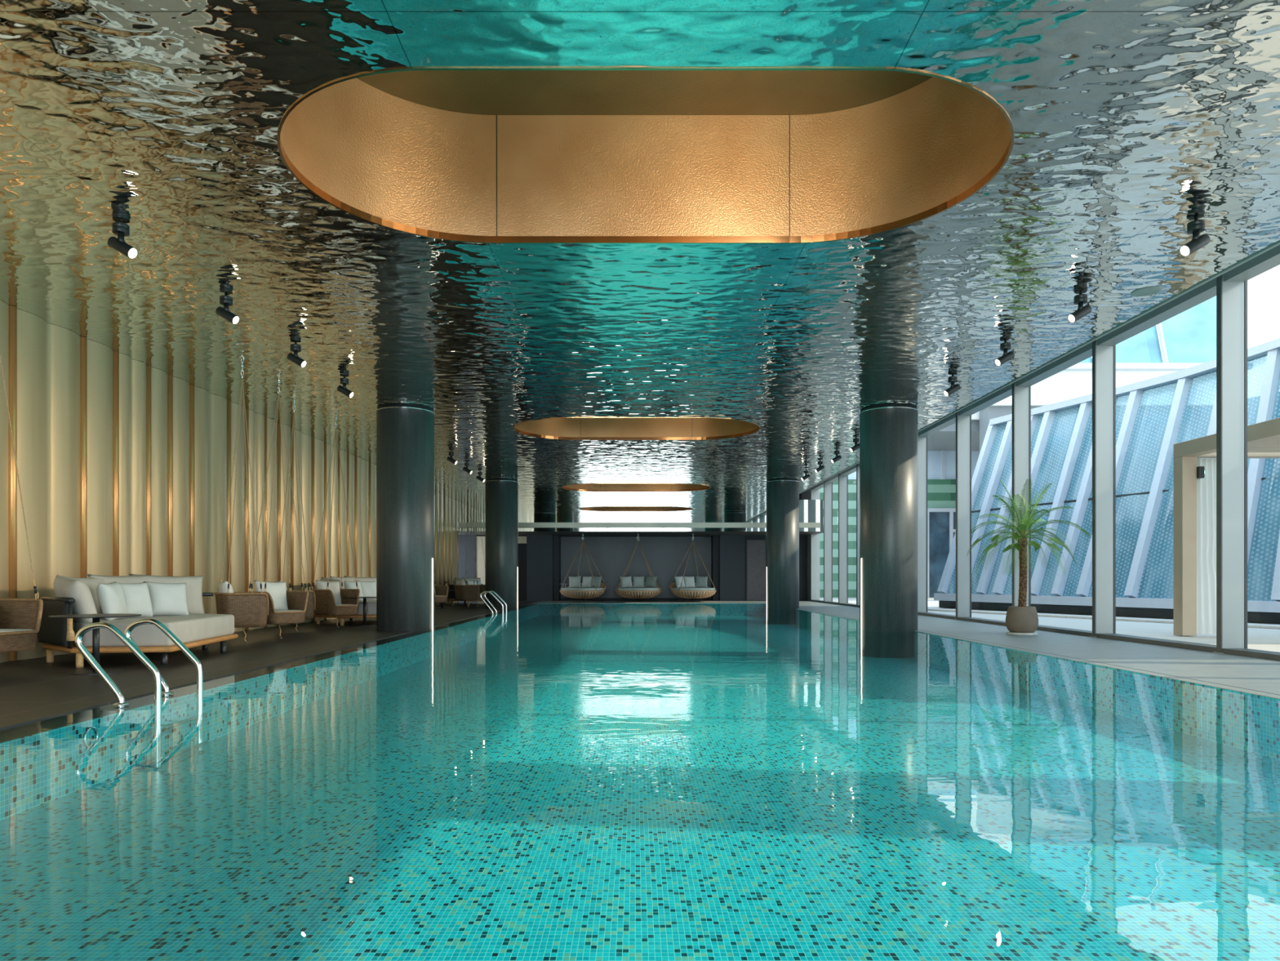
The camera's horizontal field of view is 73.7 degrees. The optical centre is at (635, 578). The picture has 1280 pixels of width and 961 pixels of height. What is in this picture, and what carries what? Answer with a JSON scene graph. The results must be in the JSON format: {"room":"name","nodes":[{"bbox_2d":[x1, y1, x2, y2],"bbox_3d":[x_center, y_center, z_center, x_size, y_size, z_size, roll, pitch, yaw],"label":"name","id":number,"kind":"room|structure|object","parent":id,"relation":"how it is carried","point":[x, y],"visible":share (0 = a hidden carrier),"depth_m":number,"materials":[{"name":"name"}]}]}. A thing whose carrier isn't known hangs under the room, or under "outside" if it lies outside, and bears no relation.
{"room":"indoor swimming pool","nodes":[
{"label":"indoor swimming pool","id":0,"kind":"room"},
{"bbox_2d":[0,300,457,662],"bbox_3d":[-5.993,-0.910,9.672,0.215,3.380,37.648,0,0,0],"label":"wall","id":1,"kind":"structure","parent":0,"point":[125,464],"depth_m":10.38,"materials":[{"name":"beige fabric"}]},
{"bbox_2d":[457,522,820,527],"bbox_3d":[0.130,-1.762,27.948,11.860,0.165,0.096,0,0,0],"label":"beam","id":2,"kind":"structure","parent":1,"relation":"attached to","point":[460,524],"depth_m":27.90,"materials":[{"name":"metal"}]},
{"bbox_2d":[0,0,1279,499],"bbox_3d":[-0.430,-3.379,11.500,13.540,1.582,41.400,0,0,0],"label":"ceiling","id":3,"kind":"structure","parent":0,"point":[1135,122],"depth_m":6.64,"materials":[{"name":"metal"}]},
{"bbox_2d":[0,354,43,652],"bbox_3d":[-5.230,-0.910,6.881,0.559,3.380,0.630,0,0,9],"label":"chair","id":4,"kind":"object","parent":3,"relation":"hanging from","point":[20,619],"visible":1,"depth_m":7.11,"materials":[{"name":"wicker"}]},
{"bbox_2d":[0,628,33,631],"bbox_3d":[-5.220,0.455,6.880,0.490,0.080,0.470,0,0,9],"label":"seat cushion","id":5,"kind":"object","parent":4,"relation":"on","point":[1,629],"depth_m":6.95,"materials":[{"name":"white fabric"}]},
{"bbox_2d":[0,600,39,652],"bbox_3d":[-5.230,0.379,6.881,0.530,0.402,0.600,0,0,9],"label":"basket","id":6,"kind":"object","parent":4,"relation":"on","point":[19,619],"depth_m":7.12,"materials":[{"name":"wicker"}]},
{"bbox_2d":[107,221,137,258],"bbox_3d":[-3.736,-2.464,6.218,0.219,0.273,0.109,0,0,6],"label":"spotlight","id":7,"kind":"object","parent":3,"relation":"attached to","point":[122,229],"visible":1,"depth_m":6.19,"materials":[{"name":"paint"}]},
{"bbox_2d":[215,294,239,324],"bbox_3d":[-3.736,-2.464,7.819,0.219,0.273,0.109,0,0,6],"label":"spotlight","id":8,"kind":"object","parent":3,"relation":"attached to","point":[225,300],"visible":1,"depth_m":7.79,"materials":[{"name":"paint"}]},
{"bbox_2d":[213,365,269,642],"bbox_3d":[-4.808,-0.910,10.414,0.559,3.380,0.630,0,0,-34],"label":"chair","id":9,"kind":"object","parent":3,"relation":"hanging from","point":[249,609],"visible":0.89,"depth_m":10.24,"materials":[{"name":"wicker"}]},
{"bbox_2d":[217,580,233,592],"bbox_3d":[-4.941,0.230,10.324,0.193,0.432,0.478,0,0,-33],"label":"pillow","id":10,"kind":"object","parent":9,"relation":"on","point":[222,587],"visible":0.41,"depth_m":10.16,"materials":[{"name":"white fabric"}]},
{"bbox_2d":[215,595,267,627],"bbox_3d":[-4.808,0.379,10.415,0.530,0.402,0.600,0,0,-34],"label":"basket","id":11,"kind":"object","parent":9,"relation":"on","point":[247,611],"depth_m":10.19,"materials":[{"name":"wicker"}]},
{"bbox_2d":[248,381,308,638],"bbox_3d":[-4.708,-0.910,11.256,0.559,3.380,0.630,0,0,36],"label":"chair","id":12,"kind":"object","parent":3,"relation":"hanging from","point":[297,601],"visible":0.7,"depth_m":11.23,"materials":[{"name":"wicker"}]},
{"bbox_2d":[253,579,288,609],"bbox_3d":[-4.839,0.230,11.350,0.192,0.432,0.475,0,0,39],"label":"pillow","id":13,"kind":"object","parent":12,"relation":"on","point":[277,590],"visible":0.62,"depth_m":11.34,"materials":[{"name":"white fabric"}]},
{"bbox_2d":[266,591,306,623],"bbox_3d":[-4.708,0.379,11.256,0.530,0.402,0.600,0,0,36],"label":"basket","id":14,"kind":"object","parent":12,"relation":"on","point":[296,601],"depth_m":11.19,"materials":[{"name":"wicker"}]},
{"bbox_2d":[276,401,315,631],"bbox_3d":[-5.029,-0.910,12.545,0.559,3.380,0.630,0,0,-32],"label":"chair","id":15,"kind":"object","parent":3,"relation":"hanging from","point":[311,604],"visible":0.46,"depth_m":12.46,"materials":[{"name":"wicker"}]},
{"bbox_2d":[304,591,314,618],"bbox_3d":[-5.028,0.379,12.545,0.530,0.402,0.600,0,0,-32],"label":"basket","id":16,"kind":"object","parent":15,"relation":"on","point":[309,613],"depth_m":12.41,"materials":[{"name":"wicker"}]},
{"bbox_2d":[287,342,306,368],"bbox_3d":[-3.736,-2.464,9.418,0.219,0.273,0.109,0,0,6],"label":"spotlight","id":17,"kind":"object","parent":3,"relation":"attached to","point":[295,348],"visible":1,"depth_m":9.39,"materials":[{"name":"paint"}]},
{"bbox_2d":[311,418,359,626],"bbox_3d":[-4.869,-0.910,13.855,0.559,3.380,0.630,0,0,32],"label":"chair","id":18,"kind":"object","parent":3,"relation":"hanging from","point":[326,605],"visible":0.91,"depth_m":13.73,"materials":[{"name":"wicker"}]},
{"bbox_2d":[315,579,341,604],"bbox_3d":[-5.005,0.230,13.939,0.194,0.432,0.484,0,0,29],"label":"pillow","id":19,"kind":"object","parent":18,"relation":"on","point":[334,586],"visible":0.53,"depth_m":13.95,"materials":[{"name":"white fabric"}]},
{"bbox_2d":[314,589,358,615],"bbox_3d":[-4.868,0.379,13.855,0.530,0.402,0.600,0,0,32],"label":"basket","id":20,"kind":"object","parent":18,"relation":"on","point":[326,605],"depth_m":13.64,"materials":[{"name":"wicker"}]},
{"bbox_2d":[337,377,354,398],"bbox_3d":[-3.736,-2.464,10.998,0.219,0.273,0.109,0,0,6],"label":"spotlight","id":21,"kind":"object","parent":3,"relation":"attached to","point":[344,381],"visible":1,"depth_m":10.97,"materials":[{"name":"paint"}]},
{"bbox_2d":[434,489,448,610],"bbox_3d":[-5.029,-0.910,21.205,0.559,3.380,0.630,0,0,29],"label":"chair","id":22,"kind":"object","parent":3,"relation":"hanging from","point":[441,591],"visible":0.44,"depth_m":21.34,"materials":[{"name":"wicker"}]},
{"bbox_2d":[434,586,447,602],"bbox_3d":[-5.029,0.379,21.205,0.530,0.402,0.600,0,0,29],"label":"armchair","id":23,"kind":"object","parent":22,"relation":"on","point":[441,592],"depth_m":21.34,"materials":[{"name":"wicker"}]},
{"bbox_2d":[446,451,457,464],"bbox_3d":[-3.736,-2.464,17.398,0.219,0.273,0.109,0,0,6],"label":"spotlight","id":24,"kind":"object","parent":3,"relation":"attached to","point":[451,459],"visible":1,"depth_m":17.37,"materials":[{"name":"paint"}]},
{"bbox_2d":[453,483,479,606],"bbox_3d":[-4.608,-0.910,23.293,0.559,3.380,0.630,0,0,-40],"label":"chair","id":25,"kind":"object","parent":3,"relation":"hanging from","point":[466,592],"visible":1,"depth_m":23.11,"materials":[{"name":"wicker"}]},
{"bbox_2d":[453,586,479,599],"bbox_3d":[-4.607,0.379,23.294,0.530,0.402,0.600,0,0,-40],"label":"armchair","id":26,"kind":"object","parent":25,"relation":"on","point":[461,593],"depth_m":23.08,"materials":[{"name":"wicker"}]},
{"bbox_2d":[464,488,484,606],"bbox_3d":[-4.559,-0.910,24.405,0.559,3.380,0.630,0,0,29],"label":"chair","id":27,"kind":"object","parent":3,"relation":"hanging from","point":[482,586],"visible":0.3,"depth_m":24.42,"materials":[{"name":"wicker"}]},
{"bbox_2d":[560,483,711,491],"bbox_3d":[0.020,-3.087,24.300,4.264,0.986,2.144,0,0,0],"label":"well","id":28,"kind":"object","parent":3,"relation":"attached to","point":[584,486],"visible":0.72,"depth_m":25.36,"materials":[{"name":"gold metal"}]},
{"bbox_2d":[512,417,759,439],"bbox_3d":[0.020,-3.087,14.850,4.284,0.986,2.204,0,0,0],"label":"ceiling recess","id":29,"kind":"object","parent":3,"relation":"attached to","point":[566,428],"visible":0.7,"depth_m":15.94,"materials":[{"name":"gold metal"}]},
{"bbox_2d":[276,67,1013,243],"bbox_3d":[0.060,-3.087,5.470,4.524,0.986,2.264,0,0,0],"label":"ceiling recess","id":30,"kind":"object","parent":3,"relation":"attached to","point":[476,155],"visible":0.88,"depth_m":6.48,"materials":[{"name":"brown metal"}]},
{"bbox_2d":[814,460,824,472],"bbox_3d":[4.047,-2.464,18.745,0.219,0.273,0.109,0,0,-20],"label":"spotlight","id":31,"kind":"object","parent":3,"relation":"attached to","point":[820,463],"visible":1,"depth_m":18.72,"materials":[{"name":"paint"}]},
{"bbox_2d":[831,449,841,462],"bbox_3d":[4.047,-2.464,17.195,0.219,0.273,0.109,0,0,-20],"label":"spotlight","id":32,"kind":"object","parent":3,"relation":"attached to","point":[837,452],"visible":1,"depth_m":17.16,"materials":[{"name":"paint"}]},
{"bbox_2d":[849,437,859,452],"bbox_3d":[4.047,-2.464,15.695,0.219,0.273,0.109,0,0,-20],"label":"spotlight","id":33,"kind":"object","parent":3,"relation":"attached to","point":[855,440],"visible":0.93,"depth_m":15.66,"materials":[{"name":"paint"}]},
{"bbox_2d":[943,375,959,396],"bbox_3d":[4.047,-2.464,10.915,0.219,0.273,0.109,0,0,-20],"label":"spotlight","id":34,"kind":"object","parent":3,"relation":"attached to","point":[953,388],"visible":1,"depth_m":10.88,"materials":[{"name":"paint"}]},
{"bbox_2d":[994,341,1014,366],"bbox_3d":[4.047,-2.464,9.355,0.219,0.273,0.109,0,0,-20],"label":"spotlight","id":35,"kind":"object","parent":3,"relation":"attached to","point":[1005,346],"visible":1,"depth_m":9.33,"materials":[{"name":"paint"}]},
{"bbox_2d":[1067,293,1091,323],"bbox_3d":[4.047,-2.464,7.775,0.219,0.273,0.109,0,0,-20],"label":"spotlight","id":36,"kind":"object","parent":3,"relation":"attached to","point":[1081,299],"visible":1,"depth_m":7.75,"materials":[{"name":"paint"}]},
{"bbox_2d":[1130,287,1161,296],"bbox_3d":[4.620,-2.594,7.720,0.240,0.010,0.240,0,0,0],"label":"ceiling speaker","id":37,"kind":"object","parent":3,"relation":"attached to","point":[1145,291],"visible":1,"depth_m":7.70,"materials":[{"name":"grey plastic"}]},
{"bbox_2d":[1178,218,1209,257],"bbox_3d":[4.047,-2.464,6.175,0.219,0.273,0.109,0,0,-20],"label":"spotlight","id":38,"kind":"object","parent":3,"relation":"attached to","point":[1197,226],"visible":1,"depth_m":6.15,"materials":[{"name":"paint"}]},
{"bbox_2d":[0,597,1279,742],"bbox_3d":[26.700,1.029,29.000,66.600,0.501,82.000,0,0,0],"label":"floor","id":39,"kind":"structure","parent":0,"point":[37,695],"depth_m":8.37,"materials":[{"name":"stone"}]},
{"bbox_2d":[48,613,142,675],"bbox_3d":[-4.500,0.540,7.120,0.660,0.479,0.660,0,0,0],"label":"side table","id":40,"kind":"object","parent":39,"relation":"on","point":[95,617],"visible":0.93,"depth_m":7.09,"materials":[{"name":"paint"}]},
{"bbox_2d":[37,573,238,667],"bbox_3d":[-4.871,0.362,8.718,1.452,0.837,2.564,0,0,0],"label":"sofa","id":41,"kind":"object","parent":39,"relation":"on","point":[73,595],"visible":0.63,"depth_m":7.78,"materials":[{"name":"beige fabric"}]},
{"bbox_2d":[53,574,97,622],"bbox_3d":[-5.160,0.200,7.870,0.600,0.460,0.212,7,25,41],"label":"cushion","id":42,"kind":"object","parent":41,"relation":"on","point":[64,586],"depth_m":7.70,"materials":[{"name":"grey fabric"}]},
{"bbox_2d":[55,575,105,613],"bbox_3d":[-5.400,0.200,8.340,0.212,0.460,0.720,-6,0,0],"label":"cushion","id":43,"kind":"object","parent":41,"relation":"on","point":[92,582],"depth_m":8.39,"materials":[{"name":"grey fabric"}]},
{"bbox_2d":[96,581,126,620],"bbox_3d":[-5.019,0.215,8.190,0.188,0.385,0.393,0,0,-12],"label":"throw pillow","id":44,"kind":"object","parent":41,"relation":"on","point":[110,596],"visible":0.88,"depth_m":8.06,"materials":[{"name":"grey fabric"}]},
{"bbox_2d":[87,573,147,583],"bbox_3d":[-5.360,0.190,8.890,0.212,0.480,0.800,-8,-1,10],"label":"cushion","id":45,"kind":"object","parent":41,"relation":"on","point":[132,578],"depth_m":8.83,"materials":[{"name":"grey fabric"}]},
{"bbox_2d":[111,582,153,617],"bbox_3d":[-5.059,0.215,8.590,0.194,0.367,0.403,0,0,19],"label":"throw pillow","id":46,"kind":"object","parent":41,"relation":"on","point":[136,595],"visible":0.64,"depth_m":8.57,"materials":[{"name":"grey fabric"}]},
{"bbox_2d":[143,581,189,615],"bbox_3d":[-4.980,0.215,9.070,0.197,0.382,0.459,0,0,35],"label":"throw pillow","id":47,"kind":"object","parent":41,"relation":"on","point":[166,598],"visible":0.95,"depth_m":9.02,"materials":[{"name":"grey fabric"}]},
{"bbox_2d":[128,573,204,613],"bbox_3d":[-5.180,0.190,9.470,0.212,0.480,0.840,-8,-5,31],"label":"cushion","id":48,"kind":"object","parent":41,"relation":"on","point":[193,583],"depth_m":9.59,"materials":[{"name":"grey fabric"}]},
{"bbox_2d":[311,575,376,625],"bbox_3d":[-4.871,0.362,15.468,1.452,0.837,2.564,0,0,0],"label":"sofa","id":49,"kind":"object","parent":39,"relation":"on","point":[371,604],"visible":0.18,"depth_m":14.40,"materials":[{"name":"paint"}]},
{"bbox_2d":[320,576,344,588],"bbox_3d":[-5.160,0.200,14.620,0.600,0.460,0.212,7,25,41],"label":"cushion","id":50,"kind":"object","parent":49,"relation":"on","point":[324,579],"depth_m":14.51,"materials":[{"name":"grey fabric"}]},
{"bbox_2d":[329,576,354,588],"bbox_3d":[-5.360,0.190,15.640,0.212,0.480,0.800,-8,-1,10],"label":"cushion","id":51,"kind":"object","parent":49,"relation":"on","point":[346,578],"depth_m":15.63,"materials":[{"name":"grey fabric"}]},
{"bbox_2d":[344,580,363,599],"bbox_3d":[-5.059,0.215,15.340,0.194,0.367,0.403,0,0,19],"label":"throw pillow","id":52,"kind":"object","parent":49,"relation":"on","point":[348,584],"visible":0.43,"depth_m":15.29,"materials":[{"name":"grey fabric"}]},
{"bbox_2d":[343,575,376,586],"bbox_3d":[-5.180,0.190,16.220,0.212,0.480,0.840,-8,-5,31],"label":"cushion","id":53,"kind":"object","parent":49,"relation":"on","point":[353,579],"depth_m":16.16,"materials":[{"name":"grey fabric"}]},
{"bbox_2d":[355,580,376,599],"bbox_3d":[-4.980,0.215,15.820,0.197,0.382,0.459,0,0,35],"label":"throw pillow","id":54,"kind":"object","parent":49,"relation":"on","point":[368,588],"visible":0.62,"depth_m":15.79,"materials":[{"name":"grey fabric"}]},
{"bbox_2d":[343,596,376,626],"bbox_3d":[-4.520,0.540,14.250,0.660,0.479,0.660,0,0,0],"label":"side table","id":55,"kind":"object","parent":39,"relation":"on","point":[363,597],"visible":0.8,"depth_m":14.22,"materials":[{"name":"paint"}]},
{"bbox_2d":[376,404,435,631],"bbox_3d":[-3.540,-0.685,13.150,0.872,3.830,0.872,0,0,0],"label":"pillar","id":56,"kind":"structure","parent":39,"relation":"on","point":[405,433],"depth_m":12.78,"materials":[{"name":"paint"}]},
{"bbox_2d":[431,558,433,630],"bbox_3d":[-3.108,0.380,13.090,0.012,1.400,0.020,0,0,0],"label":"light strip","id":57,"kind":"object","parent":56,"relation":"attached to","point":[432,558],"visible":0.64,"depth_m":13.08,"materials":[{"name":"white plastic"}]},
{"bbox_2d":[448,577,484,605],"bbox_3d":[-4.871,0.362,26.318,1.452,0.837,2.564,0,0,0],"label":"sofa","id":58,"kind":"object","parent":39,"relation":"on","point":[451,593],"visible":0.27,"depth_m":25.51,"materials":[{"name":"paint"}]},
{"bbox_2d":[462,577,480,580],"bbox_3d":[-5.180,0.190,27.070,0.212,0.480,0.840,-8,-5,31],"label":"cushion","id":59,"kind":"object","parent":58,"relation":"on","point":[473,579],"depth_m":27.04,"materials":[{"name":"grey fabric"}]},
{"bbox_2d":[484,479,518,608],"bbox_3d":[-3.540,-0.685,22.600,0.872,3.830,0.872,0,0,0],"label":"pillar","id":60,"kind":"structure","parent":39,"relation":"on","point":[501,495],"depth_m":22.23,"materials":[{"name":"metal"}]},
{"bbox_2d":[0,608,1279,960],"bbox_3d":[0.545,1.007,11.700,7.310,0.446,31.400,0,0,0],"label":"swimming pool","id":61,"kind":"object","parent":39,"relation":"in","point":[513,807],"visible":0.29,"depth_m":4.26,"materials":[{"name":"teal tile"}]},
{"bbox_2d":[84,726,98,747],"bbox_3d":[-3.092,0.900,4.850,0.012,0.122,0.122,0,0,0],"label":"inlet","id":62,"kind":"object","parent":61,"relation":"in","point":[91,727],"visible":1,"depth_m":4.84,"materials":[{"name":"metal"}]},
{"bbox_2d":[75,617,207,768],"bbox_3d":[-3.194,0.719,5.555,0.569,0.902,0.600,0,0,0],"label":"pool ladder","id":63,"kind":"object","parent":61,"relation":"attached to","point":[126,637],"visible":1,"depth_m":5.30,"materials":[{"name":"metal"}]},
{"bbox_2d":[480,590,506,613],"bbox_3d":[-3.194,0.719,19.355,0.569,0.902,0.600,0,0,0],"label":"pool ladder","id":64,"kind":"object","parent":61,"relation":"attached to","point":[491,592],"visible":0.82,"depth_m":19.09,"materials":[{"name":"metal"}]},
{"bbox_2d":[766,479,799,608],"bbox_3d":[3.900,-0.685,22.600,0.872,3.830,0.872,0,0,0],"label":"pillar","id":65,"kind":"structure","parent":61,"relation":"on","point":[782,495],"depth_m":22.22,"materials":[{"name":"metal"}]},
{"bbox_2d":[859,404,918,657],"bbox_3d":[3.900,-0.685,13.150,0.872,3.830,0.872,0,0,0],"label":"pillar","id":66,"kind":"structure","parent":61,"relation":"on","point":[888,433],"depth_m":12.77,"materials":[{"name":"metal"}]},
{"bbox_2d":[824,472,848,604],"bbox_3d":[6.256,-1.330,26.685,0.292,4.220,2.030,0,0,0],"label":"window","id":67,"kind":"structure","parent":39,"relation":"on","point":[842,480],"depth_m":25.70,"materials":[{"name":"metal"}]},
{"bbox_2d":[839,463,859,607],"bbox_3d":[6.256,-1.330,24.635,0.292,4.220,2.130,0,0,0],"label":"window","id":68,"kind":"structure","parent":39,"relation":"on","point":[855,468],"depth_m":23.60,"materials":[{"name":"metal"}]},
{"bbox_2d":[819,411,979,597],"bbox_3d":[13.500,-3.520,33.800,14.000,8.600,5.400,0,0,0],"label":"striped building","id":69,"kind":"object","parent":39,"relation":"on","point":[941,445],"visible":0.13,"depth_m":36.00,"materials":[{"name":"white paint"}]},
{"bbox_2d":[917,436,927,612],"bbox_3d":[6.256,-1.330,19.910,0.292,4.220,2.480,0,0,0],"label":"window","id":70,"kind":"structure","parent":39,"relation":"on","point":[922,441],"depth_m":18.70,"materials":[{"name":"metal"}]},
{"bbox_2d":[917,411,971,619],"bbox_3d":[6.256,-1.330,17.465,0.292,4.220,2.470,0,0,0],"label":"window","id":71,"kind":"structure","parent":39,"relation":"on","point":[963,423],"depth_m":16.26,"materials":[{"name":"metal"}]},
{"bbox_2d":[957,382,1031,626],"bbox_3d":[6.256,-1.330,15.025,0.292,4.220,2.470,0,0,0],"label":"window","id":72,"kind":"structure","parent":39,"relation":"on","point":[1021,396],"depth_m":13.82,"materials":[{"name":"metal"}]},
{"bbox_2d":[964,478,1090,635],"bbox_3d":[5.496,-0.325,12.080,1.512,2.210,1.616,0,0,0],"label":"potted palm","id":73,"kind":"object","parent":39,"relation":"on","point":[1021,619],"visible":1,"depth_m":12.02,"materials":[{"name":"green plant"}]},
{"bbox_2d":[1005,605,1038,632],"bbox_3d":[5.480,0.573,12.100,0.428,0.366,0.428,0,0,0],"label":"pot","id":74,"kind":"object","parent":73,"relation":"attached to","point":[1019,619],"depth_m":11.94,"materials":[{"name":"beige ceramic"}]},
{"bbox_2d":[1015,339,1115,637],"bbox_3d":[6.256,-1.330,12.585,0.292,4.220,2.470,0,0,0],"label":"window","id":75,"kind":"structure","parent":39,"relation":"on","point":[1104,357],"depth_m":11.38,"materials":[{"name":"metal"}]},
{"bbox_2d":[927,337,1279,628],"bbox_3d":[11.384,-1.817,16.605,4.499,5.205,14.619,0,0,-20],"label":"glass building","id":76,"kind":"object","parent":39,"relation":"on","point":[1153,415],"visible":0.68,"depth_m":18.73,"materials":[{"name":"glass"}]},
{"bbox_2d":[1096,274,1247,653],"bbox_3d":[6.256,-1.330,10.140,0.292,4.220,2.480,0,0,0],"label":"window","id":77,"kind":"structure","parent":39,"relation":"on","point":[1231,296],"depth_m":8.93,"materials":[{"name":"metal"}]},
{"bbox_2d":[1173,417,1279,635],"bbox_3d":[9.100,-0.550,9.700,3.200,2.660,4.400,0,0,0],"label":"pergola","id":78,"kind":"object","parent":39,"relation":"on","point":[1263,437],"visible":0.87,"depth_m":11.70,"materials":[{"name":"beige paint"}]},
{"bbox_2d":[1196,466,1204,479],"bbox_3d":[7.743,-1.460,11.730,0.086,0.160,0.140,0,0,0],"label":"speaker box","id":79,"kind":"object","parent":78,"relation":"attached to","point":[1200,469],"visible":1,"depth_m":11.66,"materials":[{"name":"paint"}]},
{"bbox_2d":[1196,457,1216,634],"bbox_3d":[7.970,-0.450,11.780,0.460,2.420,0.056,0,0,0],"label":"curtain","id":80,"kind":"object","parent":78,"relation":"hanging from","point":[1206,486],"visible":0.68,"depth_m":11.78,"materials":[{"name":"white fabric"}]},
{"bbox_2d":[1222,244,1279,660],"bbox_3d":[6.256,-1.330,7.690,0.292,4.220,2.480,0,0,0],"label":"window","id":81,"kind":"structure","parent":39,"relation":"on","point":[1270,259],"depth_m":8.56,"materials":[{"name":"metal"}]},
{"bbox_2d":[560,493,801,597],"bbox_3d":[-0.080,-1.370,31.600,13.040,4.300,0.200,0,0,0],"label":"wall","id":82,"kind":"structure","parent":0,"point":[611,555],"depth_m":31.50,"materials":[{"name":"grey paint"}]},
{"bbox_2d":[746,535,807,600],"bbox_3d":[5.150,-0.390,30.980,2.380,2.340,1.040,0,0,0],"label":"wall","id":83,"kind":"structure","parent":0,"point":[802,539],"depth_m":30.46,"materials":[{"name":"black paint"}]},
{"bbox_2d":[518,536,526,600],"bbox_3d":[-4.235,-0.370,30.590,0.730,2.300,0.420,0,0,0],"label":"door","id":84,"kind":"structure","parent":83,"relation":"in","point":[522,540],"depth_m":30.70,"materials":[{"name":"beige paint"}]},
{"bbox_2d":[560,533,606,601],"bbox_3d":[-1.820,-0.390,29.599,1.616,2.341,1.614,0,0,26],"label":"swing","id":85,"kind":"object","parent":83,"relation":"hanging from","point":[582,593],"visible":0.92,"depth_m":29.13,"materials":[{"name":"beige wicker"}]},
{"bbox_2d":[568,575,581,587],"bbox_3d":[-2.119,0.100,29.948,0.460,0.431,0.202,0,0,4],"label":"pillow","id":86,"kind":"object","parent":85,"relation":"on","point":[574,581],"visible":1,"depth_m":29.88,"materials":[{"name":"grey fabric"}]},
{"bbox_2d":[581,576,592,587],"bbox_3d":[-1.673,0.100,29.857,0.442,0.410,0.200,0,0,28],"label":"pillow","id":87,"kind":"object","parent":85,"relation":"on","point":[587,580],"visible":0.99,"depth_m":29.78,"materials":[{"name":"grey fabric"}]},
{"bbox_2d":[591,575,601,587],"bbox_3d":[-1.347,0.100,29.567,0.200,0.431,0.457,0,0,-39],"label":"pillow","id":88,"kind":"object","parent":85,"relation":"on","point":[597,580],"visible":0.9,"depth_m":29.45,"materials":[{"name":"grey fabric"}]},
{"bbox_2d":[614,533,661,601],"bbox_3d":[0.100,-0.390,29.599,1.616,2.341,1.614,0,0,0],"label":"swing","id":89,"kind":"object","parent":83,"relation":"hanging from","point":[629,593],"visible":0.91,"depth_m":29.13,"materials":[{"name":"wicker"}]},
{"bbox_2d":[619,575,632,587],"bbox_3d":[-0.320,0.100,29.783,0.462,0.431,0.200,0,0,-21],"label":"pillow","id":90,"kind":"object","parent":89,"relation":"on","point":[626,580],"visible":0.93,"depth_m":29.71,"materials":[{"name":"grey fabric"}]},
{"bbox_2d":[632,575,644,587],"bbox_3d":[0.120,0.100,29.894,0.442,0.410,0.200,0,0,3],"label":"pillow","id":91,"kind":"object","parent":89,"relation":"on","point":[637,581],"visible":1,"depth_m":29.83,"materials":[{"name":"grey fabric"}]},
{"bbox_2d":[644,575,657,587],"bbox_3d":[0.539,0.100,29.775,0.460,0.431,0.202,0,0,23],"label":"pillow","id":92,"kind":"object","parent":89,"relation":"on","point":[650,581],"visible":0.97,"depth_m":29.70,"materials":[{"name":"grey fabric"}]},
{"bbox_2d":[454,499,823,600],"bbox_3d":[-0.130,-0.910,29.800,12.940,3.380,3.600,0,0,0],"label":"wall","id":93,"kind":"structure","parent":83,"relation":"attached to","point":[728,544],"depth_m":28.00,"materials":[{"name":"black paint"}]},
{"bbox_2d":[669,533,716,600],"bbox_3d":[2.000,-0.390,29.599,1.616,2.341,1.614,0,0,-26],"label":"swing","id":94,"kind":"object","parent":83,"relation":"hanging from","point":[683,593],"visible":0.94,"depth_m":29.12,"materials":[{"name":"wicker"}]},
{"bbox_2d":[675,575,684,587],"bbox_3d":[1.542,0.100,29.582,0.200,0.431,0.463,0,0,44],"label":"pillow","id":95,"kind":"object","parent":94,"relation":"on","point":[677,579],"visible":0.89,"depth_m":29.46,"materials":[{"name":"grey fabric"}]},
{"bbox_2d":[683,576,695,587],"bbox_3d":[1.891,0.100,29.872,0.440,0.410,0.202,0,0,-25],"label":"pillow","id":96,"kind":"object","parent":94,"relation":"on","point":[687,580],"visible":0.98,"depth_m":29.80,"materials":[{"name":"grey fabric"}]},
{"bbox_2d":[695,575,707,587],"bbox_3d":[2.319,0.100,29.949,0.463,0.431,0.200,0,0,-5],"label":"pillow","id":97,"kind":"object","parent":94,"relation":"on","point":[700,581],"visible":1,"depth_m":29.88,"materials":[{"name":"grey fabric"}]},
{"bbox_2d":[746,538,766,600],"bbox_3d":[4.315,-0.320,30.410,0.750,2.200,0.100,0,0,0],"label":"door","id":98,"kind":"structure","parent":83,"relation":"in","point":[756,548],"depth_m":30.38,"materials":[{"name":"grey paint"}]},
{"bbox_2d":[801,487,819,600],"bbox_3d":[6.290,-1.370,30.750,0.300,4.300,1.900,0,0,0],"label":"wall","id":99,"kind":"structure","parent":0,"point":[813,540],"depth_m":29.80,"materials":[{"name":"paint"}]},
{"bbox_2d":[811,480,832,603],"bbox_3d":[6.256,-1.330,28.735,0.292,4.220,2.130,0,0,0],"label":"window","id":100,"kind":"structure","parent":99,"relation":"in","point":[828,487],"depth_m":27.70,"materials":[{"name":"metal"}]},
{"bbox_2d":[979,295,1216,452],"bbox_3d":[16.975,-4.961,30.650,9.150,11.482,1.900,0,0,0],"label":"sky","id":101,"kind":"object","parent":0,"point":[1188,339],"visible":0.18,"depth_m":30.35,"materials":[{"name":"paint"}]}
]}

